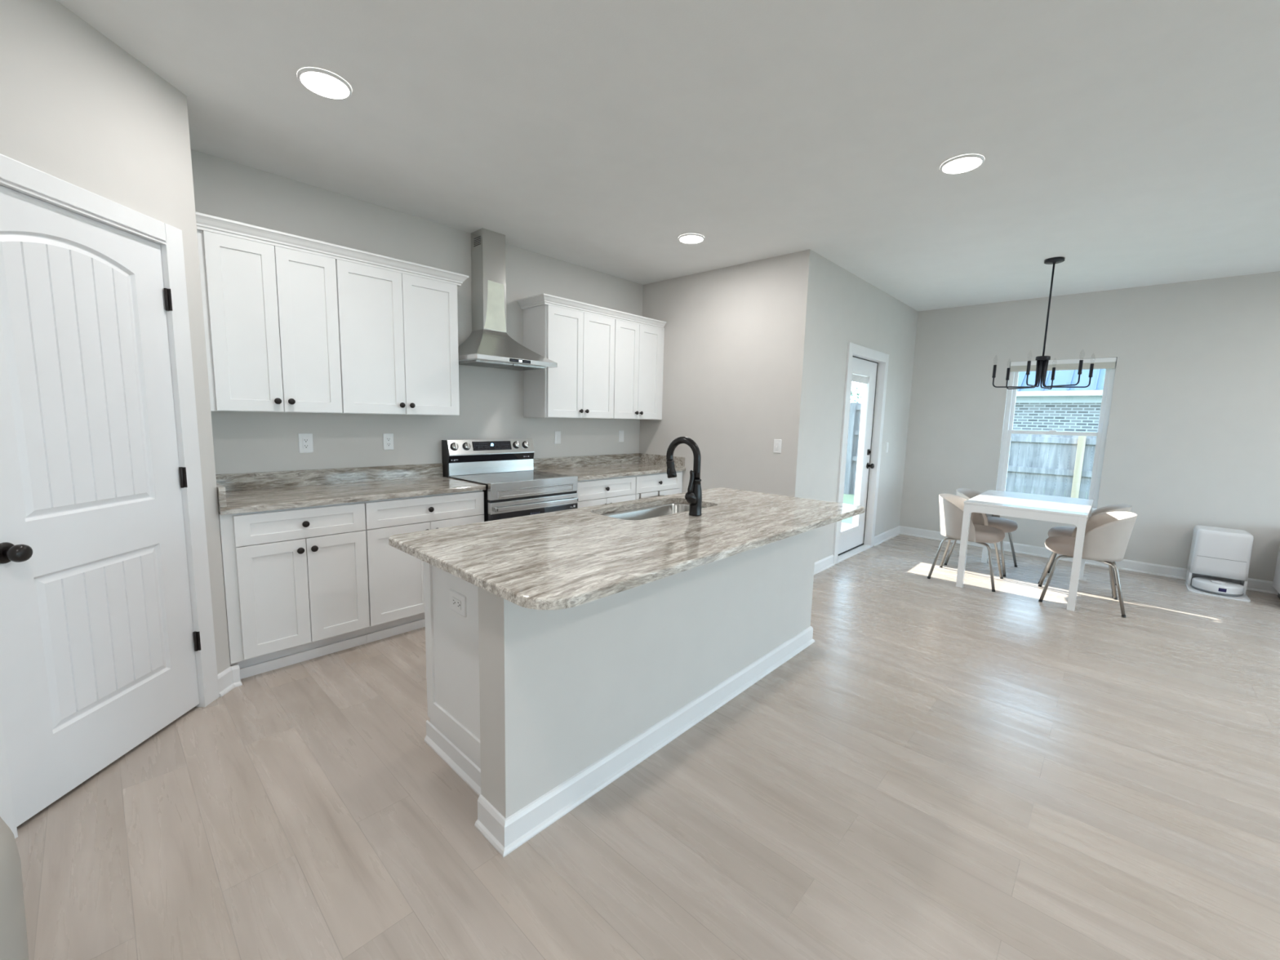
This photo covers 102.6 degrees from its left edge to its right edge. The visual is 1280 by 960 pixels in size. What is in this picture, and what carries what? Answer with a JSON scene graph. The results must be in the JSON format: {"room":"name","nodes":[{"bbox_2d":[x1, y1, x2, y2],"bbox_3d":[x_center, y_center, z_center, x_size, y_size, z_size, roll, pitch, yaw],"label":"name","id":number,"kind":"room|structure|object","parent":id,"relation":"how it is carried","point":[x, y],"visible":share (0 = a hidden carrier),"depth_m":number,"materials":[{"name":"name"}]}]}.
{"room":"open-plan kitchen","nodes":[
{"label":"open-plan kitchen","id":0,"kind":"room"},
{"bbox_2d":[0,0,230,674],"bbox_3d":[-2.054,-0.225,1.602,0.100,2.754,1.660,1,7,-2],"label":"wall","id":1,"kind":"structure","parent":0,"point":[77,108],"depth_m":1.93,"materials":[{"name":"paint"}]},
{"bbox_2d":[0,153,219,839],"bbox_3d":[-2.036,0.040,1.901,0.164,2.156,0.921,1,7,-2],"label":"door","id":2,"kind":"structure","parent":1,"relation":"in","point":[107,635],"depth_m":1.89,"materials":[{"name":"white paint"}]},
{"bbox_2d":[217,664,242,697],"bbox_3d":[-2.046,0.995,2.546,0.045,0.104,0.124,2,7,9],"label":"baseboard","id":3,"kind":"structure","parent":1,"relation":"attached to","point":[229,678],"depth_m":2.56,"materials":[{"name":"white paint"}]},
{"bbox_2d":[191,149,643,474],"bbox_3d":[-1.684,-0.482,3.769,0.130,2.754,5.047,8,10,43],"label":"wall","id":4,"kind":"structure","parent":0,"point":[491,399],"depth_m":3.58,"materials":[{"name":"paint"}]},
{"bbox_2d":[196,230,342,413],"bbox_3d":[-2.107,-0.845,2.897,0.358,0.914,0.650,8,10,43],"label":"upper cabinet","id":5,"kind":"object","parent":4,"relation":"attached to","point":[270,312],"visible":0.93,"depth_m":2.79,"materials":[{"name":"white paint"}]},
{"bbox_2d":[297,433,313,453],"bbox_3d":[-2.112,-0.233,3.242,0.009,0.124,0.080,8,10,43],"label":"wall outlet","id":6,"kind":"object","parent":4,"relation":"attached to","point":[305,443],"visible":1,"depth_m":3.24,"materials":[{"name":"white plastic"}]},
{"bbox_2d":[302,437,309,448],"bbox_3d":[-2.110,-0.233,3.240,0.003,0.067,0.034,8,10,43],"label":"receptacle","id":7,"kind":"object","parent":6,"relation":"attached to","point":[305,440],"depth_m":3.24,"materials":[{"name":"white plastic"}]},
{"bbox_2d":[215,462,443,491],"bbox_3d":[-1.990,-0.027,3.394,0.020,0.101,1.414,8,10,43],"label":"backsplash","id":8,"kind":"structure","parent":4,"relation":"attached to","point":[277,479],"depth_m":3.32,"materials":[{"name":"stone"}]},
{"bbox_2d":[382,433,394,449],"bbox_3d":[-1.769,-0.269,3.607,0.009,0.118,0.072,8,10,43],"label":"wall outlet","id":9,"kind":"object","parent":4,"relation":"attached to","point":[388,438],"visible":1,"depth_m":3.60,"materials":[{"name":"white plastic"}]},
{"bbox_2d":[386,436,391,446],"bbox_3d":[-1.767,-0.269,3.605,0.003,0.067,0.034,8,10,43],"label":"receptacle","id":10,"kind":"object","parent":9,"relation":"attached to","point":[388,438],"depth_m":3.60,"materials":[{"name":"white plastic"}]},
{"bbox_2d":[335,258,459,415],"bbox_3d":[-1.628,-0.895,3.406,0.358,0.914,0.752,8,10,43],"label":"upper cabinet","id":11,"kind":"object","parent":4,"relation":"attached to","point":[398,331],"visible":0.95,"depth_m":3.27,"materials":[{"name":"white paint"}]},
{"bbox_2d":[195,211,469,286],"bbox_3d":[-1.813,-1.339,3.132,0.369,0.068,1.464,8,10,43],"label":"crown molding","id":12,"kind":"structure","parent":11,"relation":"attached to","point":[205,222],"depth_m":2.90,"materials":[{"name":"white paint"}]},
{"bbox_2d":[457,227,557,370],"bbox_3d":[-1.046,-1.361,3.855,0.502,0.997,0.704,8,10,43],"label":"range hood","id":13,"kind":"object","parent":4,"relation":"attached to","point":[489,344],"visible":0.97,"depth_m":3.87,"materials":[{"name":"silver metal"}]},
{"bbox_2d":[554,431,560,444],"bbox_3d":[-0.751,-0.388,4.687,0.010,0.118,0.072,8,10,43],"label":"wall switch","id":14,"kind":"object","parent":4,"relation":"attached to","point":[557,433],"visible":1,"depth_m":4.68,"materials":[{"name":"white plastic"}]},
{"bbox_2d":[523,304,615,418],"bbox_3d":[-0.598,-1.004,4.501,0.358,0.914,0.760,8,10,43],"label":"upper cabinet","id":15,"kind":"object","parent":4,"relation":"attached to","point":[582,344],"visible":0.95,"depth_m":4.33,"materials":[{"name":"white paint"}]},
{"bbox_2d":[516,293,666,329],"bbox_3d":[-0.380,-1.491,4.656,0.369,0.068,1.479,8,10,43],"label":"crown molding","id":16,"kind":"structure","parent":15,"relation":"on","point":[543,299],"depth_m":4.34,"materials":[{"name":"white paint"}]},
{"bbox_2d":[533,453,639,470],"bbox_3d":[-0.489,-0.186,4.990,0.020,0.101,1.420,8,10,43],"label":"backsplash","id":17,"kind":"structure","parent":4,"relation":"attached to","point":[601,460],"depth_m":4.92,"materials":[{"name":"stone"}]},
{"bbox_2d":[618,430,623,442],"bbox_3d":[-0.190,-0.450,5.283,0.010,0.118,0.072,8,10,43],"label":"wall switch","id":18,"kind":"object","parent":4,"relation":"attached to","point":[620,432],"visible":1,"depth_m":5.28,"materials":[{"name":"white plastic"}]},
{"bbox_2d":[613,319,664,419],"bbox_3d":[-0.099,-1.058,5.032,0.358,0.914,0.701,8,10,43],"label":"upper cabinet","id":19,"kind":"object","parent":4,"relation":"attached to","point":[637,348],"depth_m":4.91,"materials":[{"name":"white paint"}]},
{"bbox_2d":[15,522,1279,959],"bbox_3d":[2.607,1.298,1.914,9.260,0.120,8.064,8,10,43],"label":"floor","id":20,"kind":"structure","parent":0,"point":[947,771],"depth_m":1.83,"materials":[{"name":"brown wood"}]},
{"bbox_2d":[0,817,28,959],"bbox_3d":[-1.335,0.885,0.868,0.388,0.765,0.388,8,10,43],"label":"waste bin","id":21,"kind":"object","parent":20,"relation":"on","point":[13,932],"visible":1,"depth_m":0.96,"materials":[{"name":"grey plastic"}]},
{"bbox_2d":[218,501,369,679],"bbox_3d":[-2.030,0.551,2.966,0.655,0.883,0.652,8,10,43],"label":"base cabinet","id":22,"kind":"object","parent":20,"relation":"on","point":[295,580],"visible":0.95,"depth_m":2.74,"materials":[{"name":"white paint"}]},
{"bbox_2d":[364,489,484,643],"bbox_3d":[-1.548,0.500,3.479,0.655,0.883,0.758,8,10,43],"label":"base cabinet","id":23,"kind":"object","parent":20,"relation":"on","point":[396,592],"visible":0.43,"depth_m":3.15,"materials":[{"name":"white paint"}]},
{"bbox_2d":[215,462,485,515],"bbox_3d":[-1.764,0.020,3.186,0.641,0.132,1.414,8,10,43],"label":"countertop","id":24,"kind":"structure","parent":23,"relation":"on","point":[244,492],"depth_m":3.15,"materials":[{"name":"stone"}]},
{"bbox_2d":[441,438,577,521],"bbox_3d":[-0.994,0.293,4.000,0.718,1.193,0.771,8,10,43],"label":"range","id":25,"kind":"object","parent":20,"relation":"on","point":[513,489],"visible":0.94,"depth_m":3.90,"materials":[{"name":"silver metal"}]},
{"bbox_2d":[448,470,568,484],"bbox_3d":[-0.974,-0.024,3.949,0.555,0.008,0.770,8,10,43],"label":"cooktop","id":26,"kind":"object","parent":25,"relation":"in","point":[487,477],"depth_m":3.93,"materials":[{"name":"black glass"}]},
{"bbox_2d":[577,475,635,508],"bbox_3d":[-0.505,0.390,4.588,0.655,0.883,0.723,8,10,43],"label":"base cabinet","id":27,"kind":"object","parent":20,"relation":"on","point":[593,492],"visible":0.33,"depth_m":4.34,"materials":[{"name":"white paint"}]},
{"bbox_2d":[533,453,685,480],"bbox_3d":[-0.263,-0.140,4.782,0.641,0.132,1.420,8,10,43],"label":"countertop","id":28,"kind":"structure","parent":27,"relation":"on","point":[601,466],"depth_m":4.84,"materials":[{"name":"stone"}]},
{"bbox_2d":[423,528,817,857],"bbox_3d":[0.080,0.641,2.654,0.749,0.883,2.272,8,10,43],"label":"kitchen island","id":29,"kind":"object","parent":20,"relation":"on","point":[538,712],"visible":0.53,"depth_m":1.98,"materials":[{"name":"paint"}]},
{"bbox_2d":[448,588,466,617],"bbox_3d":[-0.685,0.461,1.923,0.124,0.080,0.009,8,10,43],"label":"wall outlet","id":30,"kind":"object","parent":29,"relation":"attached to","point":[457,601],"visible":1,"depth_m":1.92,"materials":[{"name":"white plastic"}]},
{"bbox_2d":[452,596,461,609],"bbox_3d":[-0.687,0.462,1.921,0.067,0.034,0.003,8,10,43],"label":"receptacle","id":31,"kind":"object","parent":30,"relation":"attached to","point":[456,601],"depth_m":1.92,"materials":[{"name":"white plastic"}]},
{"bbox_2d":[388,487,865,609],"bbox_3d":[0.165,0.202,2.499,1.024,0.031,2.304,8,10,43],"label":"island countertop","id":32,"kind":"structure","parent":29,"relation":"on","point":[562,559],"depth_m":1.98,"materials":[{"name":"stone"}]},
{"bbox_2d":[600,502,706,519],"bbox_3d":[0.093,0.276,2.794,0.375,0.193,0.785,8,10,43],"label":"sink","id":33,"kind":"object","parent":32,"relation":"in","point":[651,512],"visible":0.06,"depth_m":2.98,"materials":[{"name":"silver metal"}]},
{"bbox_2d":[666,436,702,515],"bbox_3d":[0.211,-0.025,2.611,0.227,0.392,0.107,8,10,43],"label":"faucet","id":34,"kind":"object","parent":32,"relation":"on","point":[693,496],"visible":1,"depth_m":2.56,"materials":[{"name":"black metal"}]},
{"bbox_2d":[635,471,682,499],"bbox_3d":[-0.022,0.338,5.102,0.655,0.883,0.690,8,10,43],"label":"base cabinet","id":35,"kind":"object","parent":20,"relation":"on","point":[648,485],"visible":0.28,"depth_m":4.82,"materials":[{"name":"white paint"}]},
{"bbox_2d":[638,490,662,498],"bbox_3d":[0.093,0.138,4.745,0.042,0.048,0.310,8,10,43],"label":"towel bar","id":36,"kind":"object","parent":35,"relation":"hanging from","point":[657,491],"visible":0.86,"depth_m":4.73,"materials":[{"name":"silver metal"}]},
{"bbox_2d":[927,493,1004,591],"bbox_3d":[2.988,0.534,4.663,0.531,0.754,0.545,7,9,41],"label":"dining chair","id":37,"kind":"object","parent":20,"relation":"on","point":[951,506],"visible":0.83,"depth_m":4.56,"materials":[{"name":"beige fabric"}]},
{"bbox_2d":[943,488,1017,577],"bbox_3d":[3.422,0.490,5.104,0.545,0.754,0.531,-5,10,-44],"label":"dining chair","id":38,"kind":"object","parent":20,"relation":"on","point":[1007,526],"visible":0.36,"depth_m":4.98,"materials":[{"name":"beige fabric"}]},
{"bbox_2d":[955,489,1093,611],"bbox_3d":[3.445,0.554,4.575,0.802,0.750,1.160,8,10,43],"label":"dining table","id":39,"kind":"object","parent":20,"relation":"on","point":[1077,512],"visible":0.98,"depth_m":4.28,"materials":[{"name":"white paint"}]},
{"bbox_2d":[1038,504,1132,598],"bbox_3d":[3.956,0.570,4.562,0.531,0.754,0.545,8,10,44],"label":"dining chair","id":40,"kind":"object","parent":20,"relation":"on","point":[1068,531],"visible":0.14,"depth_m":4.58,"materials":[{"name":"beige fabric"}]},
{"bbox_2d":[1038,511,1137,617],"bbox_3d":[3.589,0.613,4.135,0.531,0.754,0.545,7,9,37],"label":"dining chair","id":41,"kind":"object","parent":20,"relation":"on","point":[1107,535],"visible":0.91,"depth_m":3.92,"materials":[{"name":"white plastic"}]},
{"bbox_2d":[1185,524,1253,602],"bbox_3d":[5.088,0.712,4.499,0.356,0.534,0.495,8,10,43],"label":"dock","id":42,"kind":"object","parent":20,"relation":"on","point":[1216,553],"visible":0.95,"depth_m":4.47,"materials":[{"name":"white plastic"}]},
{"bbox_2d":[1191,577,1244,596],"bbox_3d":[5.038,0.922,4.477,0.310,0.094,0.310,8,10,43],"label":"robot vacuum","id":43,"kind":"object","parent":42,"relation":"on","point":[1212,585],"visible":1,"depth_m":4.41,"materials":[{"name":"white plastic"}]},
{"bbox_2d":[1272,545,1279,598],"bbox_3d":[5.750,0.782,3.791,1.255,0.600,0.560,8,10,43],"label":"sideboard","id":44,"kind":"object","parent":20,"relation":"on","point":[1276,584],"visible":1,"depth_m":4.36,"materials":[{"name":"beige"}]},
{"bbox_2d":[56,0,1279,311],"bbox_3d":[2.677,-1.568,1.563,9.260,0.150,8.064,8,10,43],"label":"ceiling","id":45,"kind":"structure","parent":0,"point":[1131,143],"depth_m":2.36,"materials":[{"name":"paint"}]},
{"bbox_2d":[297,67,351,99],"bbox_3d":[-1.318,-1.655,2.148,0.196,0.012,0.196,8,10,43],"label":"recessed light","id":46,"kind":"object","parent":45,"relation":"in","point":[322,82],"visible":1,"depth_m":2.13,"materials":[{"name":"white plastic"}]},
{"bbox_2d":[678,233,704,244],"bbox_3d":[0.389,-1.827,3.890,0.196,0.012,0.196,8,10,43],"label":"recessed light","id":47,"kind":"object","parent":45,"relation":"in","point":[691,238],"visible":1,"depth_m":3.87,"materials":[{"name":"white plastic"}]},
{"bbox_2d":[940,154,984,173],"bbox_3d":[1.683,-1.648,2.681,0.196,0.012,0.196,8,10,43],"label":"recessed light","id":48,"kind":"object","parent":45,"relation":"in","point":[962,163],"visible":1,"depth_m":2.67,"materials":[{"name":"white plastic"}]},
{"bbox_2d":[991,257,1095,389],"bbox_3d":[3.360,-1.284,4.235,0.649,1.030,0.685,8,10,43],"label":"chandelier","id":49,"kind":"object","parent":45,"relation":"hanging from","point":[1042,366],"visible":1,"depth_m":4.24,"materials":[{"name":"black metal"}]},
{"bbox_2d":[639,248,817,497],"bbox_3d":[0.703,-0.562,4.901,1.807,2.754,0.130,8,10,43],"label":"wall","id":50,"kind":"structure","parent":0,"point":[737,342],"depth_m":4.60,"materials":[{"name":"paint"}]},
{"bbox_2d":[773,439,782,453],"bbox_3d":[1.171,-0.288,4.385,0.072,0.118,0.019,8,10,43],"label":"wall switch","id":51,"kind":"object","parent":50,"relation":"attached to","point":[777,442],"visible":1,"depth_m":4.38,"materials":[{"name":"white plastic"}]},
{"bbox_2d":[801,253,918,562],"bbox_3d":[2.372,-0.590,5.457,0.130,2.754,2.964,8,10,43],"label":"wall","id":52,"kind":"structure","parent":0,"point":[847,308],"depth_m":4.84,"materials":[{"name":"paint"}]},
{"bbox_2d":[813,525,900,574],"bbox_3d":[2.300,0.743,5.463,0.026,0.104,2.988,8,10,43],"label":"baseboard","id":53,"kind":"structure","parent":52,"relation":"attached to","point":[821,565],"depth_m":5.86,"materials":[{"name":"white paint"}]},
{"bbox_2d":[832,342,888,564],"bbox_3d":[2.259,-0.273,5.369,0.150,2.140,1.111,8,10,43],"label":"door","id":54,"kind":"structure","parent":52,"relation":"in","point":[868,366],"depth_m":5.56,"materials":[{"name":"white paint"}]},
{"bbox_2d":[852,373,867,383],"bbox_3d":[2.254,-1.040,5.280,0.014,0.070,0.472,8,10,43],"label":"raised blind","id":55,"kind":"object","parent":54,"relation":"attached to","point":[860,378],"depth_m":5.29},
{"bbox_2d":[885,442,888,453],"bbox_3d":[2.843,-0.372,5.895,0.010,0.118,0.072,8,10,43],"label":"wall switch","id":56,"kind":"object","parent":52,"relation":"attached to","point":[887,443],"visible":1,"depth_m":5.88,"materials":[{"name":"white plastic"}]},
{"bbox_2d":[899,271,1279,581],"bbox_3d":[6.012,-0.324,4.011,7.193,2.754,0.130,8,10,43],"label":"wall","id":57,"kind":"structure","parent":0,"point":[1193,439],"depth_m":4.95,"materials":[{"name":"paint"}]},
{"bbox_2d":[996,357,1117,510],"bbox_3d":[4.408,-0.496,5.484,0.869,1.540,0.147,8,10,43],"label":"window","id":58,"kind":"structure","parent":57,"relation":"in","point":[1101,435],"depth_m":5.30,"materials":[{"name":"white plastic"}]},
{"bbox_2d":[1009,357,1116,372],"bbox_3d":[4.408,-1.205,5.379,0.861,0.107,0.050,8,10,43],"label":"window shade","id":59,"kind":"object","parent":58,"relation":"attached to","point":[1101,362],"visible":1,"depth_m":5.31,"materials":[{"name":"white fabric"}]},
{"bbox_2d":[899,525,1278,594],"bbox_3d":[5.926,0.996,4.115,7.193,0.104,0.026,8,10,43],"label":"baseboard","id":60,"kind":"structure","parent":57,"relation":"attached to","point":[1254,584],"depth_m":5.16,"materials":[{"name":"white paint"}]},
{"label":"outside","id":61,"kind":"structure","parent":0,"visible":0},
{"bbox_2d":[841,485,1086,524],"bbox_3d":[4.529,-0.310,17.796,70.000,0.300,54.000,8,10,43],"label":"lawn","id":62,"kind":"structure","parent":61,"point":[847,499],"depth_m":10.50,"materials":[{"name":"green plant"}]},
{"bbox_2d":[844,402,861,494],"bbox_3d":[2.382,-1.015,13.534,10.490,2.032,0.146,8,10,43],"label":"fence","id":63,"kind":"object","parent":62,"relation":"on","point":[855,407],"visible":0.09,"depth_m":11.36,"materials":[{"name":"grey wood"}]},
{"bbox_2d":[850,382,862,403],"bbox_3d":[5.811,-2.855,15.248,3.457,5.443,3.384,8,10,43],"label":"tree","id":64,"kind":"object","parent":62,"relation":"on","point":[851,394],"visible":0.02,"depth_m":15.15,"materials":[{"name":"green plant"}]},
{"bbox_2d":[1004,433,1096,498],"bbox_3d":[8.947,0.165,7.478,7.500,1.482,0.146,8,10,43],"label":"fence","id":65,"kind":"object","parent":62,"relation":"on","point":[1078,472],"visible":0.09,"depth_m":9.07,"materials":[{"name":"grey wood"}]},
{"bbox_2d":[1012,368,1106,492],"bbox_3d":[14.506,-2.498,15.076,11.000,5.185,9.000,8,10,43],"label":"neighbor house","id":66,"kind":"structure","parent":62,"relation":"on","point":[1038,408],"depth_m":13.12,"materials":[{"name":"brick"}]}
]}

